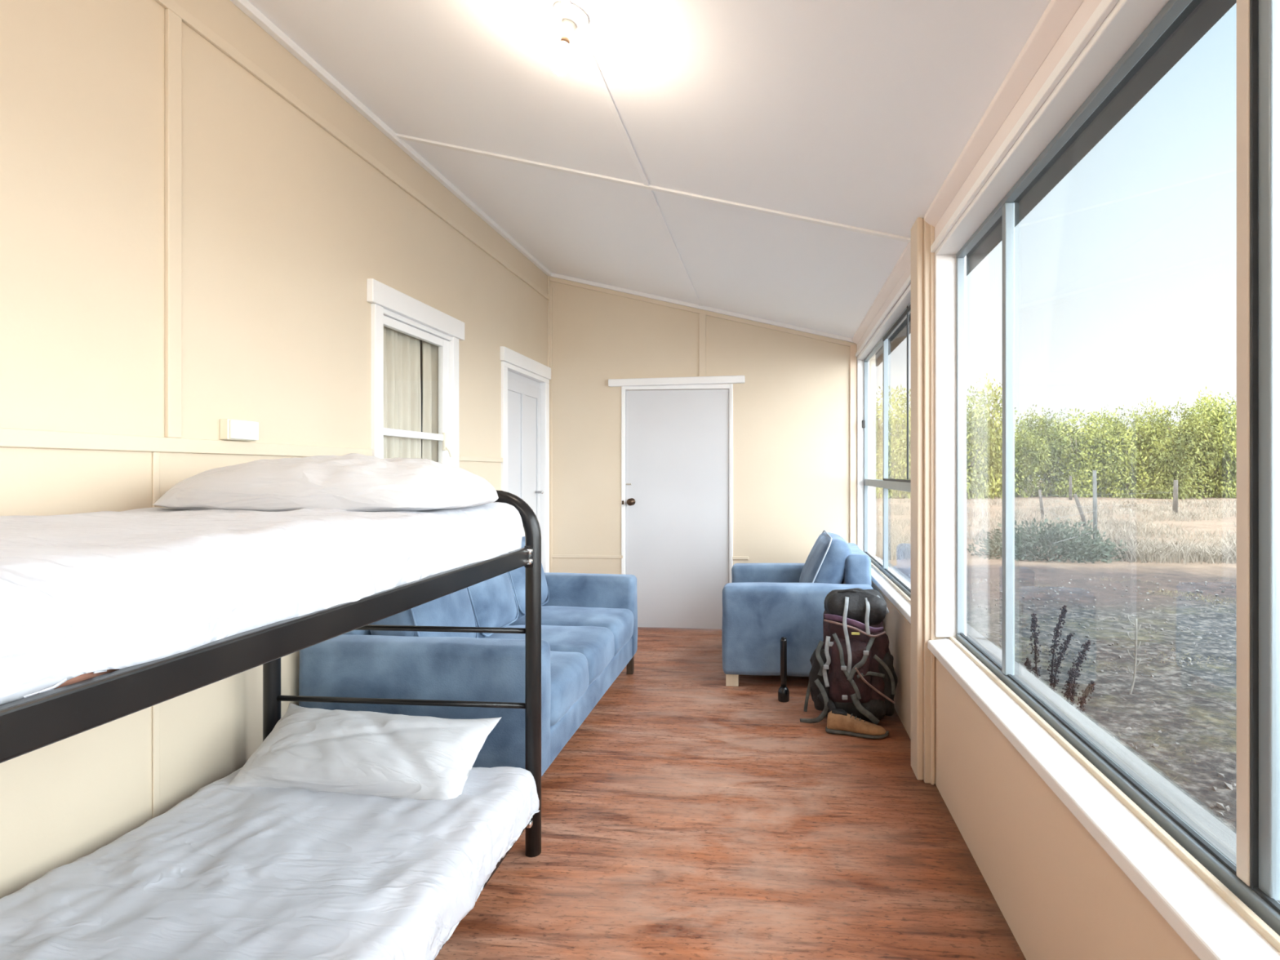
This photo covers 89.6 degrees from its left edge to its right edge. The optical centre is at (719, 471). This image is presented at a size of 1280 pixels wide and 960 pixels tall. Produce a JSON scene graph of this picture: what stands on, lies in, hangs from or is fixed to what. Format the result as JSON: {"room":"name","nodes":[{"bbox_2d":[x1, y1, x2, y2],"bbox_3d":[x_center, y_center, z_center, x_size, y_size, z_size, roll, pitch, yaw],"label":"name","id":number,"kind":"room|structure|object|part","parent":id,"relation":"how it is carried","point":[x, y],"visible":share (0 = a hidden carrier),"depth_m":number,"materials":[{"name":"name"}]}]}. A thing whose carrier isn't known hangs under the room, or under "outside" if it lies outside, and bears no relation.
{"room":"enclosed porch bedroom","nodes":[
{"label":"enclosed porch bedroom","id":0,"kind":"room"},
{"bbox_2d":[0,0,547,898],"bbox_3d":[-1.796,-0.192,1.275,0.100,2.944,8.236,0,0,5],"label":"wall","id":1,"kind":"structure","parent":0,"point":[285,227],"depth_m":2.01,"materials":[{"name":"beige paint"}]},
{"bbox_2d":[152,451,159,817],"bbox_3d":[-1.687,0.610,1.917,0.007,1.340,0.020,0,0,5],"label":"trim","id":2,"kind":"structure","parent":1,"relation":"attached to","point":[156,455],"depth_m":1.91,"materials":[{"name":"beige wood"}]},
{"bbox_2d":[164,8,182,438],"bbox_3d":[-1.679,-0.757,1.969,0.014,1.305,0.045,0,0,5],"label":"trim","id":3,"kind":"structure","parent":1,"relation":"attached to","point":[173,23],"depth_m":1.96,"materials":[{"name":"beige paint"}]},
{"bbox_2d":[0,427,372,457],"bbox_3d":[-1.842,-0.083,0.051,0.014,0.045,5.790,0,0,5],"label":"trim","id":4,"kind":"structure","parent":1,"relation":"attached to","point":[9,437],"depth_m":1.89,"materials":[{"name":"beige wood"}]},
{"bbox_2d":[219,418,258,441],"bbox_3d":[-1.643,-0.143,2.198,0.048,0.070,0.122,0,0,5],"label":"wall switch","id":5,"kind":"object","parent":1,"relation":"attached to","point":[229,428],"visible":1,"depth_m":2.17,"materials":[{"name":"plastic"}]},
{"bbox_3d":[-1.630,-0.143,2.197,0.010,0.064,0.114,0,0,5],"label":"plate","id":6,"kind":"part","parent":5,"relation":"part of","materials":[{"name":"white plastic"}]},
{"bbox_2d":[154,0,550,300],"bbox_3d":[-1.743,-1.429,1.220,0.014,0.038,8.136,0,0,5],"label":"trim","id":7,"kind":"structure","parent":1,"relation":"attached to","point":[188,18],"depth_m":2.57,"materials":[{"name":"beige wood"}]},
{"bbox_2d":[229,0,551,276],"bbox_3d":[-1.733,-1.622,1.219,0.034,0.034,8.136,0,0,5],"label":"trim","id":8,"kind":"structure","parent":1,"relation":"attached to","point":[245,6],"depth_m":2.85,"materials":[{"name":"white wood"}]},
{"bbox_2d":[366,278,464,466],"bbox_3d":[-1.589,-0.250,3.347,0.140,1.260,0.870,0,0,5],"label":"window","id":9,"kind":"structure","parent":1,"relation":"in","point":[392,308],"depth_m":3.32,"materials":[{"name":"white wood"}]},
{"bbox_2d":[383,326,421,458],"bbox_3d":[-1.658,-0.205,3.217,0.052,1.270,0.590,0,0,5],"label":"curtain","id":10,"kind":"object","parent":9,"relation":"hanging from","point":[402,352],"visible":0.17,"depth_m":3.31,"materials":[{"name":"fabric"}]},
{"bbox_3d":[-1.589,-0.193,3.319,0.036,0.035,0.565,0,0,5],"label":"meeting rail","id":11,"kind":"part","parent":9,"relation":"part of","materials":[{"name":"white wood"}]},
{"bbox_3d":[-1.590,-0.209,3.342,0.030,1.078,0.658,0,0,5],"label":"sash","id":12,"kind":"part","parent":9,"relation":"part of","materials":[{"name":"white wood"}]},
{"bbox_2d":[421,340,438,462],"bbox_3d":[-1.621,-0.205,3.644,0.052,1.270,0.262,0,0,5],"label":"curtain","id":13,"kind":"object","parent":9,"relation":"hanging from","point":[429,450],"visible":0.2,"depth_m":3.55,"materials":[{"name":"fabric"}]},
{"bbox_2d":[458,455,502,462],"bbox_3d":[-1.502,-0.080,4.062,0.014,0.030,0.620,0,0,5],"label":"trim","id":14,"kind":"structure","parent":1,"relation":"attached to","point":[461,458],"depth_m":4.00,"materials":[{"name":"white wood"}]},
{"bbox_2d":[500,346,551,573],"bbox_3d":[-1.460,0.215,4.788,0.134,2.130,0.915,0,0,5],"label":"door","id":15,"kind":"structure","parent":1,"relation":"in","point":[525,381],"depth_m":4.88,"materials":[{"name":"white wood"}]},
{"bbox_3d":[-1.410,0.160,5.021,0.074,0.020,0.052,0,0,5],"label":"handle","id":16,"kind":"part","parent":15,"relation":"part of","materials":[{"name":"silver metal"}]},
{"bbox_2d":[547,275,550,367],"bbox_3d":[-1.401,-1.240,5.258,0.012,0.760,0.030,0,0,5],"label":"trim","id":17,"kind":"structure","parent":1,"relation":"attached to","point":[548,281],"depth_m":5.25,"materials":[{"name":"beige wood"}]},
{"bbox_2d":[420,339,422,448],"bbox_3d":[-2.254,0.005,3.875,1.253,2.750,3.140,0,0,5],"label":"wall","id":18,"kind":"structure","parent":0,"point":[420,340],"depth_m":5.37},
{"bbox_2d":[248,0,1050,337],"bbox_3d":[-0.481,-1.351,1.113,2.747,0.686,8.336,0,0,5],"label":"ceiling","id":19,"kind":"structure","parent":0,"point":[858,113],"depth_m":2.35,"materials":[{"name":"white paint"}]},
{"bbox_2d":[550,1,589,75],"bbox_3d":[-0.434,-1.259,1.873,0.105,0.183,0.104,0,0,-39],"label":"ceiling light","id":20,"kind":"object","parent":19,"relation":"attached to","point":[571,18],"visible":1,"depth_m":1.85,"materials":[{"name":"white glass"}]},
{"bbox_3d":[-0.463,-1.211,1.876,0.060,0.087,0.060,13,1,5],"label":"bulb","id":21,"kind":"part","parent":20,"relation":"part of","materials":[{"name":"white glass"}]},
{"bbox_2d":[557,18,576,44],"bbox_3d":[-0.445,-1.289,1.874,0.048,0.046,0.048,13,1,5],"label":"socket","id":22,"kind":"object","parent":20,"relation":"attached to","point":[566,34],"depth_m":1.86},
{"bbox_2d":[560,0,649,186],"bbox_3d":[-0.589,-1.335,0.020,0.027,0.013,5.940,0,0,5],"label":"trim","id":23,"kind":"structure","parent":19,"relation":"attached to","point":[580,35],"depth_m":2.28,"materials":[{"name":"white wood"}]},
{"bbox_2d":[395,133,911,242],"bbox_3d":[-0.349,-1.337,2.996,2.432,0.591,0.032,0,0,5],"label":"trim","id":24,"kind":"structure","parent":19,"relation":"attached to","point":[705,198],"depth_m":2.98,"materials":[{"name":"white wood"}]},
{"bbox_2d":[646,189,702,306],"bbox_3d":[-0.244,-1.335,4.074,0.027,0.013,2.134,0,0,5],"label":"trim","id":25,"kind":"structure","parent":19,"relation":"attached to","point":[650,193],"depth_m":3.68,"materials":[{"name":"white paint"}]},
{"bbox_2d":[550,280,875,573],"bbox_3d":[-0.083,-0.180,5.212,2.647,2.920,0.100,0,0,5],"label":"wall","id":26,"kind":"structure","parent":0,"point":[791,411],"depth_m":5.14,"materials":[{"name":"beige paint"}]},
{"bbox_2d":[549,287,551,573],"bbox_3d":[-1.391,-0.120,5.267,0.030,2.800,0.012,0,0,5],"label":"trim","id":27,"kind":"structure","parent":26,"relation":"attached to","point":[550,288],"depth_m":5.26,"materials":[{"name":"beige wood"}]},
{"bbox_2d":[551,554,622,558],"bbox_3d":[-1.096,0.693,5.243,0.622,0.025,0.009,0,0,5],"label":"trim","id":28,"kind":"structure","parent":26,"relation":"attached to","point":[553,555],"depth_m":5.24,"materials":[{"name":"beige wood"}]},
{"bbox_2d":[608,375,745,628],"bbox_3d":[-0.347,0.255,5.193,1.111,2.051,0.142,0,0,5],"label":"door","id":29,"kind":"structure","parent":26,"relation":"in","point":[677,433],"depth_m":5.19,"materials":[{"name":"white wood"}]},
{"bbox_3d":[-0.718,0.244,5.190,0.060,0.060,0.074,0,0,5],"label":"knob","id":30,"kind":"part","parent":29,"relation":"part of","materials":[{"name":"brown metal"}]},
{"bbox_2d":[550,272,854,342],"bbox_3d":[-0.163,-1.327,5.153,2.497,0.625,0.030,0,0,5],"label":"trim","id":31,"kind":"structure","parent":26,"relation":"attached to","point":[554,275],"depth_m":5.14,"materials":[{"name":"white wood"}]},
{"bbox_2d":[698,313,706,376],"bbox_3d":[-0.136,-1.018,5.158,0.055,0.515,0.016,0,0,5],"label":"trim","id":32,"kind":"structure","parent":26,"relation":"attached to","point":[702,317],"depth_m":5.15,"materials":[{"name":"beige wood"}]},
{"bbox_2d":[549,276,856,346],"bbox_3d":[-0.162,-1.294,5.161,2.497,0.630,0.014,0,0,5],"label":"trim","id":33,"kind":"structure","parent":26,"relation":"attached to","point":[551,278],"depth_m":5.15,"materials":[{"name":"beige wood"}]},
{"bbox_2d":[732,556,748,559],"bbox_3d":[0.170,0.693,5.136,0.130,0.025,0.009,0,0,5],"label":"trim","id":34,"kind":"structure","parent":26,"relation":"attached to","point":[733,557],"depth_m":5.13,"materials":[{"name":"white wood"}]},
{"bbox_2d":[849,345,857,545],"bbox_3d":[1.058,0.140,5.055,0.052,2.281,0.020,0,0,5],"label":"trim","id":35,"kind":"structure","parent":26,"relation":"attached to","point":[853,348],"depth_m":5.04,"materials":[{"name":"beige paint"}]},
{"bbox_2d":[434,626,1026,959],"bbox_3d":[-0.511,1.340,1.115,2.687,0.120,8.336,0,0,5],"label":"floor","id":36,"kind":"structure","parent":0,"point":[690,815],"depth_m":2.20,"materials":[{"name":"brown wood"}]},
{"bbox_2d":[0,489,541,951],"bbox_3d":[-1.172,0.670,1.249,0.989,1.219,1.941,0,0,5],"label":"bunk bed","id":37,"kind":"object","parent":36,"relation":"on","point":[31,723],"visible":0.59,"depth_m":1.12,"materials":[{"name":"black metal"}]},
{"bbox_2d":[1,668,119,705],"bbox_3d":[-1.216,0.204,1.252,0.968,0.153,1.793,0,0,5],"label":"mattress","id":38,"kind":"object","parent":37,"relation":"on","point":[86,676],"visible":0.02,"depth_m":0.78,"materials":[{"name":"white fabric"}]},
{"bbox_2d":[0,502,523,705],"bbox_3d":[-1.209,0.171,1.242,1.012,0.182,1.896,0,0,5],"label":"sheet","id":39,"kind":"object","parent":38,"relation":"on","point":[95,592],"visible":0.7,"depth_m":0.99,"materials":[{"name":"white fabric"}]},
{"bbox_2d":[153,453,498,511],"bbox_3d":[-1.120,0.031,1.877,0.944,0.168,0.484,0,0,8],"label":"pillow","id":40,"kind":"object","parent":39,"relation":"on","point":[352,482],"visible":0.88,"depth_m":1.67,"materials":[{"name":"white fabric"}]},
{"bbox_3d":[-0.717,0.278,1.209,0.024,0.056,1.848,0,0,5],"label":"rail","id":41,"kind":"part","parent":37,"relation":"part of","materials":[{"name":"black metal"}]},
{"bbox_3d":[-1.092,0.670,2.190,0.989,1.219,0.051,0,0,5],"label":"frame","id":42,"kind":"part","parent":37,"relation":"part of","materials":[{"name":"black metal"}]},
{"bbox_3d":[-0.717,1.145,1.209,0.024,0.036,1.848,0,0,5],"label":"rail","id":43,"kind":"part","parent":37,"relation":"part of","materials":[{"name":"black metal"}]},
{"bbox_2d":[298,536,637,777],"bbox_3d":[-1.060,0.834,3.277,0.989,0.892,1.766,0,0,5],"label":"sofa","id":44,"kind":"object","parent":36,"relation":"on","point":[588,621],"visible":0.68,"depth_m":2.49,"materials":[{"name":"blue fabric"}]},
{"bbox_3d":[-1.467,0.822,3.311,0.164,0.689,1.463,0,0,5],"label":"frame","id":45,"kind":"part","parent":44,"relation":"part of","materials":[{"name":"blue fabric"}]},
{"bbox_2d":[369,587,475,637],"bbox_3d":[-1.304,0.624,2.815,0.327,0.472,0.472,0,0,5],"label":"cushion","id":46,"kind":"object","parent":44,"relation":"on","point":[455,609],"depth_m":2.70,"materials":[{"name":"blue fabric"}]},
{"bbox_3d":[-1.140,0.909,2.483,0.964,0.530,0.170,0,0,5],"label":"arm","id":47,"kind":"part","parent":44,"relation":"part of","materials":[{"name":"blue fabric"}]},
{"bbox_2d":[469,572,517,638],"bbox_3d":[-1.264,0.625,3.294,0.329,0.471,0.480,0,0,5],"label":"cushion","id":48,"kind":"object","parent":44,"relation":"on","point":[493,601],"depth_m":3.20,"materials":[{"name":"blue fabric"}]},
{"bbox_2d":[510,536,546,618],"bbox_3d":[-1.223,0.624,3.772,0.333,0.463,0.479,0,0,5],"label":"cushion","id":49,"kind":"object","parent":44,"relation":"on","point":[517,575],"depth_m":3.59,"materials":[{"name":"blue fabric"}]},
{"bbox_2d":[485,625,614,685],"bbox_3d":[-0.976,0.930,3.270,0.815,0.233,0.481,0,0,5],"label":"seat cushion","id":50,"kind":"object","parent":44,"relation":"on","point":[596,643],"depth_m":3.19,"materials":[{"name":"blue fabric"}]},
{"bbox_2d":[549,651,588,728],"bbox_3d":[-1.015,0.930,2.790,0.815,0.235,0.481,0,0,5],"label":"seat cushion","id":51,"kind":"object","parent":44,"relation":"on","point":[569,670],"depth_m":2.72,"materials":[{"name":"blue fabric"}]},
{"bbox_2d":[509,606,634,655],"bbox_3d":[-0.935,0.930,3.748,0.817,0.232,0.481,0,0,5],"label":"seat cushion","id":52,"kind":"object","parent":44,"relation":"on","point":[620,620],"depth_m":3.65,"materials":[{"name":"blue fabric"}]},
{"bbox_3d":[-1.004,0.911,4.073,0.963,0.528,0.169,0,0,5],"label":"arm","id":53,"kind":"part","parent":44,"relation":"part of","materials":[{"name":"blue fabric"}]},
{"bbox_2d":[777,636,789,702],"bbox_3d":[0.360,1.103,3.582,0.064,0.355,0.064,0,0,5],"label":"flashlight","id":54,"kind":"object","parent":36,"relation":"on","point":[783,691],"visible":1,"depth_m":3.57,"materials":[{"name":"black plastic"}]},
{"bbox_2d":[722,529,874,686],"bbox_3d":[0.497,0.844,4.262,0.937,0.872,1.038,0,0,5],"label":"armchair","id":55,"kind":"object","parent":36,"relation":"on","point":[763,603],"visible":0.66,"depth_m":3.78,"materials":[{"name":"blue fabric"}]},
{"bbox_3d":[0.544,0.942,4.686,0.908,0.542,0.184,0,0,5],"label":"arm","id":56,"kind":"part","parent":55,"relation":"part of","materials":[{"name":"blue fabric"}]},
{"bbox_3d":[0.472,0.943,3.838,0.913,0.544,0.185,0,0,5],"label":"arm","id":57,"kind":"part","parent":55,"relation":"part of","materials":[{"name":"blue fabric"}]},
{"bbox_2d":[799,531,852,583],"bbox_3d":[0.698,0.642,4.246,0.325,0.456,0.684,0,0,5],"label":"cushion","id":58,"kind":"object","parent":55,"relation":"on","point":[829,560],"depth_m":3.93,"materials":[{"name":"blue fabric"}]},
{"bbox_3d":[0.876,0.855,4.231,0.164,0.702,0.703,0,0,5],"label":"frame","id":59,"kind":"part","parent":55,"relation":"part of","materials":[{"name":"blue fabric"}]},
{"bbox_2d":[800,588,897,724],"bbox_3d":[0.665,0.947,3.321,0.499,0.679,0.372,0,0,5],"label":"backpack","id":60,"kind":"object","parent":36,"relation":"on","point":[853,668],"visible":0.98,"depth_m":3.21,"materials":[{"name":"fabric"}]},
{"bbox_3d":[0.713,0.703,3.338,0.320,0.188,0.250,0,0,5],"label":"lid","id":61,"kind":"part","parent":60,"relation":"part of","materials":[{"name":"black fabric"}]},
{"bbox_2d":[825,708,888,738],"bbox_3d":[0.669,1.224,3.117,0.301,0.112,0.097,0,0,13],"label":"shoe","id":62,"kind":"object","parent":36,"relation":"on","point":[839,722],"visible":1,"depth_m":3.10,"materials":[{"name":"brown leather"}]},
{"bbox_2d":[856,0,1102,356],"bbox_3d":[0.804,-0.972,1.004,0.128,0.143,8.136,0,0,5],"label":"wall","id":63,"kind":"structure","parent":0,"point":[1087,7],"depth_m":1.77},
{"bbox_2d":[852,240,911,344],"bbox_3d":[0.967,-1.026,3.900,0.037,0.052,2.276,0,0,5],"label":"trim","id":64,"kind":"structure","parent":63,"relation":"attached to","point":[904,260],"depth_m":3.60,"materials":[{"name":"beige wood"}]},
{"bbox_2d":[855,274,911,356],"bbox_3d":[0.980,-0.918,3.899,0.012,0.024,2.276,0,0,5],"label":"trim","id":65,"kind":"structure","parent":63,"relation":"attached to","point":[907,282],"depth_m":3.65,"materials":[{"name":"white wood"}]},
{"bbox_2d":[924,0,1084,226],"bbox_3d":[0.620,-1.025,-0.208,0.040,0.053,5.690,0,0,5],"label":"trim","id":66,"kind":"structure","parent":63,"relation":"attached to","point":[1058,14],"depth_m":1.73,"materials":[{"name":"beige wood"}]},
{"bbox_2d":[930,0,1119,252],"bbox_3d":[0.632,-0.910,-0.209,0.015,0.029,5.690,0,0,5],"label":"trim","id":67,"kind":"structure","parent":63,"relation":"attached to","point":[1104,7],"depth_m":1.57,"materials":[{"name":"beige wood"}]},
{"bbox_2d":[871,581,1199,959],"bbox_3d":[0.796,1.008,1.029,0.108,0.545,8.086,0,0,5],"label":"wall","id":68,"kind":"structure","parent":0,"point":[1060,894],"depth_m":1.67,"materials":[{"name":"beige paint"}]},
{"bbox_2d":[857,284,911,623],"bbox_3d":[1.048,-0.101,3.905,0.172,1.608,2.300,0,0,5],"label":"window","id":69,"kind":"structure","parent":68,"relation":"in","point":[894,587],"depth_m":4.13,"materials":[{"name":"metal"}]},
{"bbox_3d":[1.048,0.679,3.905,0.172,0.047,2.300,0,0,5],"label":"sill","id":70,"kind":"part","parent":69,"relation":"part of","materials":[{"name":"white wood"}]},
{"bbox_3d":[1.002,-0.417,3.478,0.008,0.915,1.300,0,0,5],"label":"sash frame","id":71,"kind":"part","parent":69,"relation":"part of","materials":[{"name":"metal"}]},
{"bbox_2d":[911,217,955,784],"bbox_3d":[0.917,0.112,2.693,0.188,2.336,0.167,0,0,5],"label":"trim","id":72,"kind":"structure","parent":68,"relation":"attached to","point":[922,234],"depth_m":2.65,"materials":[{"name":"white wood"}]},
{"bbox_2d":[880,559,1279,902],"bbox_3d":[0.968,0.729,1.022,0.155,0.091,8.400,0,0,5],"label":"window ledge","id":73,"kind":"object","parent":68,"relation":"attached to","point":[1211,829],"visible":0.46,"depth_m":1.57,"materials":[{"name":"white paint"}]},
{"bbox_2d":[927,0,1279,959],"bbox_3d":[0.820,-0.090,1.215,0.172,1.630,2.820,0,0,5],"label":"window","id":74,"kind":"structure","parent":68,"relation":"in","point":[1221,909],"depth_m":1.14,"materials":[{"name":"metal"}]},
{"bbox_3d":[0.820,0.702,1.215,0.172,0.047,2.820,0,0,5],"label":"sill","id":75,"kind":"part","parent":74,"relation":"part of","materials":[{"name":"white wood"}]},
{"bbox_3d":[-0.530,-1.447,1.199,3.140,0.794,9.500,0,0,5],"label":"roof verandah","id":76,"kind":"structure","parent":0,"visible":0},
{"bbox_2d":[875,0,1236,366],"bbox_3d":[0.956,-1.048,1.073,0.153,0.185,9.500,0,0,5],"label":"eave","id":77,"kind":"object","parent":76,"relation":"attached to","point":[1199,16],"visible":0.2,"depth_m":1.70},
{"bbox_3d":[-1.166,1.073,1.249,0.869,0.145,1.793,0,0,5],"label":"mattress","id":78,"kind":"object","parent":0,"visible":0},
{"bbox_2d":[0,766,539,959],"bbox_3d":[-1.151,1.030,1.240,1.014,0.159,1.902,0,0,5],"label":"sheet","id":79,"kind":"object","parent":78,"relation":"on","point":[228,872],"visible":0.78,"depth_m":1.52,"materials":[{"name":"white fabric"}]},
{"bbox_2d":[228,702,502,800],"bbox_3d":[-1.131,0.893,2.047,0.779,0.210,0.282,0,0,7],"label":"pillow","id":80,"kind":"object","parent":79,"relation":"on","point":[364,753],"visible":0.93,"depth_m":1.97,"materials":[{"name":"white fabric"}]},
{"label":"outside","id":81,"kind":"structure","parent":0,"visible":0},
{"bbox_2d":[875,480,1236,834],"bbox_3d":[67.169,1.631,55.965,122.820,0.060,132.900,0,0,5],"label":"ground","id":82,"kind":"structure","parent":81,"point":[1208,714],"depth_m":6.37,"materials":[{"name":"grey gravel"}]},
{"bbox_2d":[875,455,888,491],"bbox_3d":[12.094,-0.899,54.274,6.816,5.474,5.452,0,0,-17],"label":"tree","id":83,"kind":"object","parent":82,"relation":"on","point":[878,473],"visible":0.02,"depth_m":53.81,"materials":[{"name":"green plant"}]},
{"bbox_2d":[875,384,911,498],"bbox_3d":[10.573,-1.842,39.928,5.907,7.557,4.743,0,0,21],"label":"tree","id":84,"kind":"object","parent":82,"relation":"on","point":[897,455],"visible":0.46,"depth_m":39.33,"materials":[{"name":"green plant"}]},
{"bbox_2d":[966,372,1024,499],"bbox_3d":[15.004,-1.979,38.565,6.040,7.786,5.551,0,0,28],"label":"tree","id":85,"kind":"object","parent":82,"relation":"on","point":[974,424],"visible":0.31,"depth_m":37.88,"materials":[{"name":"green plant"}]},
{"bbox_2d":[969,426,1027,493],"bbox_3d":[18.568,-0.827,44.403,4.924,5.349,3.954,0,0,38],"label":"tree","id":86,"kind":"object","parent":82,"relation":"on","point":[989,426],"visible":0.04,"depth_m":43.95,"materials":[{"name":"green plant"}]},
{"bbox_2d":[977,417,1054,497],"bbox_3d":[19.142,-0.894,41.704,4.927,5.462,3.941,0,0,27],"label":"tree","id":87,"kind":"object","parent":82,"relation":"on","point":[1025,446],"visible":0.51,"depth_m":40.72,"materials":[{"name":"green plant"}]},
{"bbox_2d":[1038,489,1044,520],"bbox_3d":[10.517,1.155,20.885,0.227,1.161,0.110,0,0,5],"label":"fence post","id":88,"kind":"object","parent":82,"relation":"on","point":[1041,503],"visible":0.79,"depth_m":20.84,"materials":[{"name":"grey wood"}]},
{"bbox_2d":[1040,485,1173,543],"bbox_3d":[14.132,0.965,23.046,4.032,0.437,30.278,0,0,31],"label":"wire","id":89,"kind":"object","parent":88,"relation":"attached to","point":[1080,486],"visible":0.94,"depth_m":21.52,"materials":[{"name":"metal"}]},
{"bbox_2d":[966,514,1128,563],"bbox_3d":[6.189,1.261,12.084,2.882,0.892,1.821,0,0,0],"label":"bush","id":90,"kind":"object","parent":82,"relation":"on","point":[1080,545],"visible":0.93,"depth_m":11.84,"materials":[{"name":"green plant"}]},
{"bbox_2d":[1014,404,1088,497],"bbox_3d":[22.068,-1.365,43.300,5.059,6.461,5.505,0,0,45],"label":"tree","id":91,"kind":"object","parent":82,"relation":"on","point":[1046,477],"visible":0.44,"depth_m":42.26,"materials":[{"name":"green plant"}]},
{"bbox_2d":[875,496,1236,564],"bbox_3d":[19.235,1.396,22.579,32.470,0.509,24.932,0,0,5],"label":"dry grass","id":92,"kind":"structure","parent":82,"relation":"on","point":[1208,554],"depth_m":17.14,"materials":[{"name":"beige plant"}]},
{"bbox_2d":[1024,604,1095,713],"bbox_3d":[2.046,1.229,3.852,0.399,0.844,0.149,0,0,16],"label":"weed","id":93,"kind":"object","parent":82,"relation":"on","point":[1073,673],"visible":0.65,"depth_m":3.85,"materials":[{"name":"plant"}]},
{"bbox_2d":[1068,475,1071,500],"bbox_3d":[20.306,0.980,37.014,0.166,1.500,0.166,0,0,27],"label":"fence post","id":94,"kind":"object","parent":82,"relation":"on","point":[1070,477],"visible":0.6,"depth_m":36.95,"materials":[{"name":"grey wood"}]},
{"bbox_2d":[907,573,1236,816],"bbox_3d":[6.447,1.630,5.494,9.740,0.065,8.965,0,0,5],"label":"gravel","id":95,"kind":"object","parent":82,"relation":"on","point":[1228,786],"visible":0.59,"depth_m":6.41,"materials":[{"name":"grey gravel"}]},
{"bbox_2d":[1028,407,1132,497],"bbox_3d":[23.339,-1.207,41.777,5.824,6.176,4.677,0,0,-2],"label":"tree","id":96,"kind":"object","parent":82,"relation":"on","point":[1088,461],"visible":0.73,"depth_m":41.35,"materials":[{"name":"green plant"}]},
{"bbox_2d":[1073,493,1088,533],"bbox_3d":[8.280,1.120,14.551,0.449,1.244,0.090,0,0,5],"label":"fence post","id":97,"kind":"object","parent":82,"relation":"on","point":[1082,517],"visible":0.57,"depth_m":14.53,"materials":[{"name":"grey wood"}]},
{"bbox_2d":[1092,470,1097,546],"bbox_3d":[7.269,0.850,12.378,0.084,1.761,0.075,0,0,-18],"label":"fence post","id":98,"kind":"object","parent":82,"relation":"on","point":[1095,487],"visible":0.67,"depth_m":12.35,"materials":[{"name":"grey wood"}]},
{"bbox_2d":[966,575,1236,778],"bbox_3d":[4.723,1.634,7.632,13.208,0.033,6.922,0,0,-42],"label":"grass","id":99,"kind":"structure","parent":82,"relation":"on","point":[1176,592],"depth_m":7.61,"materials":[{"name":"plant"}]},
{"bbox_2d":[1076,404,1135,497],"bbox_3d":[25.551,-1.339,42.701,4.055,6.425,5.070,0,0,29],"label":"tree","id":100,"kind":"object","parent":82,"relation":"on","point":[1099,494],"visible":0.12,"depth_m":41.63,"materials":[{"name":"green plant"}]},
{"bbox_2d":[1085,396,1173,498],"bbox_3d":[26.279,-1.437,40.722,4.868,6.616,4.473,0,0,5],"label":"tree","id":101,"kind":"object","parent":82,"relation":"on","point":[1134,453],"visible":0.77,"depth_m":40.23,"materials":[{"name":"green plant"}]},
{"bbox_2d":[1127,615,1141,694],"bbox_3d":[3.026,1.351,4.664,0.097,0.603,0.020,0,0,5],"label":"stem","id":102,"kind":"object","parent":82,"relation":"on","point":[1135,665],"visible":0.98,"depth_m":4.66,"materials":[{"name":"grey plant"}]},
{"bbox_3d":[3.011,1.361,4.662,0.066,0.582,0.014,0,0,5],"label":"stem","id":103,"kind":"part","parent":102,"relation":"part of","materials":[{"name":"grey plant"}]},
{"bbox_2d":[1121,417,1181,495],"bbox_3d":[29.355,-1.022,43.958,4.247,5.772,5.289,0,0,28],"label":"tree","id":104,"kind":"object","parent":82,"relation":"on","point":[1148,417],"visible":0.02,"depth_m":43.05,"materials":[{"name":"green plant"}]},
{"bbox_2d":[1172,480,1177,515],"bbox_3d":[16.986,1.015,23.846,0.170,1.433,0.158,0,0,27],"label":"fence post","id":105,"kind":"object","parent":82,"relation":"on","point":[1175,507],"visible":0.79,"depth_m":23.79,"materials":[{"name":"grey wood"}]},
{"bbox_2d":[1130,395,1226,499],"bbox_3d":[28.144,-1.385,39.564,5.471,6.526,4.377,0,0,-36],"label":"tree","id":106,"kind":"object","parent":82,"relation":"on","point":[1187,445],"visible":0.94,"depth_m":38.74,"materials":[{"name":"green plant"}]},
{"bbox_2d":[1162,386,1236,497],"bbox_3d":[31.148,-1.778,41.331,4.807,7.351,5.230,0,0,0],"label":"tree","id":107,"kind":"object","parent":82,"relation":"on","point":[1206,408],"visible":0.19,"depth_m":40.30,"materials":[{"name":"green plant"}]},
{"bbox_2d":[1192,391,1236,497],"bbox_3d":[32.372,-1.555,40.124,4.262,6.933,5.308,0,0,26],"label":"tree","id":108,"kind":"object","parent":82,"relation":"on","point":[1230,448],"visible":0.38,"depth_m":39.38,"materials":[{"name":"green plant"}]}
]}

